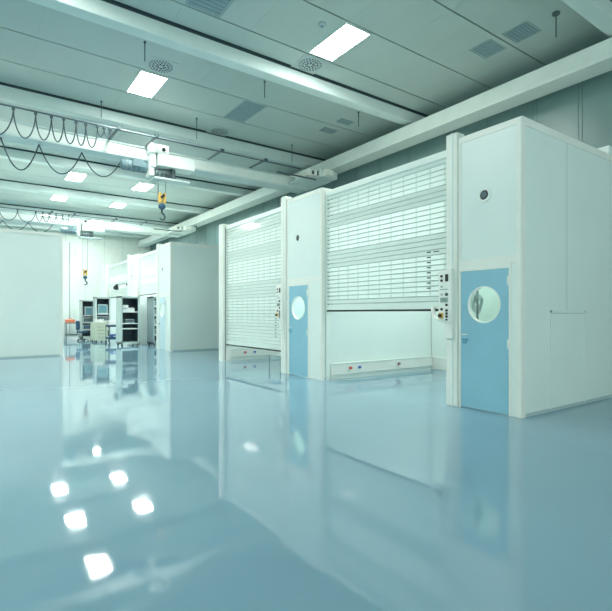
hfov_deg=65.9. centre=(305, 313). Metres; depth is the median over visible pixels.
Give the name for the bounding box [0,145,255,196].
beam
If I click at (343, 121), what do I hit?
ceiling vent
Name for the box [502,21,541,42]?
ceiling vent
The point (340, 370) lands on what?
wall trunking
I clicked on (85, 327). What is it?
instrument
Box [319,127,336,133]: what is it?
ceiling vent
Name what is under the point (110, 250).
wall
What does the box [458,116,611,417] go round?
cabin
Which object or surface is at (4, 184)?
beam
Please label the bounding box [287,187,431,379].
cabin
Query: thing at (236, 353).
wall trunking
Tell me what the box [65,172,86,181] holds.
recessed light
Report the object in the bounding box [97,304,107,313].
monitor
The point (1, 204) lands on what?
beam
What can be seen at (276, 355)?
stand
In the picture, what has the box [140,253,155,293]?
curtain
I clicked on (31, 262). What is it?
partition wall
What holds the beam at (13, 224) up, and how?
attached to the wall at (581, 111)
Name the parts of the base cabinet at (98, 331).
drawer, drawer, drawer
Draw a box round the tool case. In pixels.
[65,318,74,322]
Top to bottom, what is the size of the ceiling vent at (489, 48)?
0.014 m
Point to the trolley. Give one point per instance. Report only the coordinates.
(109, 326)
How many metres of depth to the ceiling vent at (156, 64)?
11.02 m
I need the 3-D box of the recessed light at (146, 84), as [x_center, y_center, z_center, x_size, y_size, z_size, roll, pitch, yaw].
[-4.041,-5.794,11.972,0.664,0.012,1.294,0,0,-35]
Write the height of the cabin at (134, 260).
4.330 m
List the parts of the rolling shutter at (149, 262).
guide rail, guide post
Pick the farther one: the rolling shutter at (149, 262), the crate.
the crate
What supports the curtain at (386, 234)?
hanging from the rolling shutter at (392, 235)
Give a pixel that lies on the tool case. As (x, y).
(69, 320)
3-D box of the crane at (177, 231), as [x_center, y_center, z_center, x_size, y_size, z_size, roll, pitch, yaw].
[-13.346,-4.469,22.504,16.490,0.933,2.450,0,0,-35]
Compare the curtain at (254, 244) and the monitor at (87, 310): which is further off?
the monitor at (87, 310)
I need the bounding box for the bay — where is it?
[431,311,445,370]
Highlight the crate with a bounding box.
[67,335,77,339]
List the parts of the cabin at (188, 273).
door, panel, frame, door frame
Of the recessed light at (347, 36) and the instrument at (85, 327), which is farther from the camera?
the instrument at (85, 327)
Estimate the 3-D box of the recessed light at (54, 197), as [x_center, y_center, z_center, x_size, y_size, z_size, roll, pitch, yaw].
[-12.324,-5.794,23.629,0.664,0.012,1.294,0,0,-35]
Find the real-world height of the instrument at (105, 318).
0.260 m
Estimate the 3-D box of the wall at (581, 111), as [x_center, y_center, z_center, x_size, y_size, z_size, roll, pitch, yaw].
[0.694,-2.165,18.096,0.106,7.330,42.700,0,0,-35]
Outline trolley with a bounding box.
[105,325,115,344]
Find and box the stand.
[268,354,280,370]
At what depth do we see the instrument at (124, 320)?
21.66 m
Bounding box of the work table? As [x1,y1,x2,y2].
[64,323,78,339]
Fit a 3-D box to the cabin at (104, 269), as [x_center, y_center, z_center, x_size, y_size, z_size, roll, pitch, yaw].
[-10.460,-0.665,29.011,3.847,4.330,1.444,0,0,-35]
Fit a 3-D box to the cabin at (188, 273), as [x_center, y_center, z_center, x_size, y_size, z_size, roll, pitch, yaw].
[-4.251,-0.665,20.272,3.847,4.330,1.444,0,0,-35]
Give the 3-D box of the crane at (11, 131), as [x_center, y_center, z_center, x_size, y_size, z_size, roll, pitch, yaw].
[-6.106,-4.309,12.314,16.490,1.252,2.450,0,0,-35]
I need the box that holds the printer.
[108,320,115,324]
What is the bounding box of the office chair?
[76,322,88,340]
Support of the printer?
on the trolley
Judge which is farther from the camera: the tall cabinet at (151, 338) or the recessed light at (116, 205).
the recessed light at (116, 205)
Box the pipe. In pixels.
[552,11,559,37]
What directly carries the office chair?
on the floor
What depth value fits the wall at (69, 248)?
27.71 m
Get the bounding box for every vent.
[142,55,178,75]
[185,0,233,16]
[206,125,232,135]
[224,100,265,122]
[291,54,329,73]
[295,233,300,242]
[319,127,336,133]
[336,118,353,124]
[469,39,506,58]
[477,187,490,202]
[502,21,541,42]
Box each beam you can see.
[0,82,325,167]
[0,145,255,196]
[0,179,213,213]
[0,203,178,227]
[0,221,151,238]
[27,0,427,125]
[561,0,611,37]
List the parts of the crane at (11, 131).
festoon rail, drive motor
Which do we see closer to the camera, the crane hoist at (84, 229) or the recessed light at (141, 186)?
the recessed light at (141, 186)
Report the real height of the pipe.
0.470 m
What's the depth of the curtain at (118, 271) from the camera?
25.61 m
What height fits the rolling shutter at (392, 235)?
4.430 m
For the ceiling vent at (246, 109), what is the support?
in the ceiling
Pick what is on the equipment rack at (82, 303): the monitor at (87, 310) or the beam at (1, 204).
the monitor at (87, 310)
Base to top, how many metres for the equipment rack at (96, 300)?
2.420 m
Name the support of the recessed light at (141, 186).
in the ceiling
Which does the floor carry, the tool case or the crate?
the crate
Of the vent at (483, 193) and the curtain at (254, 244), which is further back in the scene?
the curtain at (254, 244)
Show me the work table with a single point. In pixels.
(66, 334)
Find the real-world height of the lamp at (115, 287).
0.325 m
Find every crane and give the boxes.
[0,102,337,193]
[0,206,196,237]
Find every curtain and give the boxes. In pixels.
[109,263,126,296]
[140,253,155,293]
[227,212,280,347]
[327,159,445,307]
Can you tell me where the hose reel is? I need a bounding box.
[472,290,482,319]
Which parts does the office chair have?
backrest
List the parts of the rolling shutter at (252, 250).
post, control panel, guide post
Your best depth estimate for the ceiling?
11.17 m
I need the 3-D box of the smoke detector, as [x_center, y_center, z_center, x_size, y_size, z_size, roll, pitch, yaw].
[0.324,-5.768,9.455,0.170,0.065,0.170,0,0,-35]
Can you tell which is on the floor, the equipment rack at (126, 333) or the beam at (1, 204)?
the equipment rack at (126, 333)
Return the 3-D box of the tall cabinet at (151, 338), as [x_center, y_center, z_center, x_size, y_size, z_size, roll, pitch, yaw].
[-6.864,0.360,22.049,0.850,2.280,0.900,0,0,-35]
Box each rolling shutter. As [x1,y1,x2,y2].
[108,255,131,333]
[139,244,161,348]
[219,196,291,373]
[326,132,463,405]
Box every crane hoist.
[60,218,104,284]
[120,143,194,220]
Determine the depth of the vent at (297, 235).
11.36 m
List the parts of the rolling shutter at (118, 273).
guide rail, guide post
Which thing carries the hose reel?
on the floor
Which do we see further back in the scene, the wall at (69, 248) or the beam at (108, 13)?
the wall at (69, 248)
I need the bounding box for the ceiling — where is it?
[0,0,609,227]
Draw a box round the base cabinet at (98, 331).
[90,322,107,341]
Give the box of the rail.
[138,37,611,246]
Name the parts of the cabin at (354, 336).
door, panel, door frame, frame, trim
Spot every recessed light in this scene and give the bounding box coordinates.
[51,195,67,200]
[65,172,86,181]
[109,203,125,207]
[126,70,167,97]
[132,183,153,190]
[309,23,370,60]
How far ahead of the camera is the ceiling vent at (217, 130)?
14.96 m
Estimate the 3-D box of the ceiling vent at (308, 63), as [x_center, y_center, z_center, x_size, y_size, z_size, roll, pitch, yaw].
[0.095,-5.789,10.985,0.660,0.022,0.660,0,0,-35]
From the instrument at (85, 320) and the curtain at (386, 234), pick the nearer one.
the curtain at (386, 234)
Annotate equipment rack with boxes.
[79,300,92,339]
[93,297,109,339]
[116,296,139,345]
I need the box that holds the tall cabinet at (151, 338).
[147,296,155,345]
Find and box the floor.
[0,335,611,610]
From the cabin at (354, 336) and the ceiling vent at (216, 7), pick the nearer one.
the ceiling vent at (216, 7)
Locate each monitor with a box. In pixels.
[84,307,92,314]
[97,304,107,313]
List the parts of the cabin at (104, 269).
panel, frame, trim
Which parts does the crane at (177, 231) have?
festoon rail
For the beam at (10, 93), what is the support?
attached to the wall at (581, 111)
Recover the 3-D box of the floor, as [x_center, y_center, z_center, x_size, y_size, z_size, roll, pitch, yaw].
[-6.384,1.560,13.129,17.400,0.120,42.800,0,0,-35]
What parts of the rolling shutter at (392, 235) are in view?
guide rail, control panel, guide post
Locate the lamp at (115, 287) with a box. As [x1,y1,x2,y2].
[113,283,126,289]
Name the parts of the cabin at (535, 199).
handle, door, door frame, panel, frame, trim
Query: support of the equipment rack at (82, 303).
on the floor
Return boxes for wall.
[0,225,149,333]
[0,228,62,358]
[63,241,75,338]
[150,70,611,251]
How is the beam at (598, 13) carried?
attached to the wall at (581, 111)
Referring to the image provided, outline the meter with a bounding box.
[122,305,127,311]
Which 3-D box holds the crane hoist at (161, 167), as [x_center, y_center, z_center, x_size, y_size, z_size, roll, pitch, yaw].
[-4.229,-3.713,13.496,1.980,2.094,0.603,0,0,-35]
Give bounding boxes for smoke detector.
[318,21,325,27]
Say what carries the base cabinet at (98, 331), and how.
on the floor
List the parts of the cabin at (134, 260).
frame, panel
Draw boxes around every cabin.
[101,265,115,333]
[129,254,155,344]
[158,242,218,351]
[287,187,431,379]
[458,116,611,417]
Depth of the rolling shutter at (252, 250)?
13.35 m
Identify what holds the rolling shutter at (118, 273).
on the floor
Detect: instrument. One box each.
[83,318,91,322]
[83,325,89,329]
[97,316,107,320]
[123,319,133,322]
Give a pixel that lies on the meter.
(124, 307)

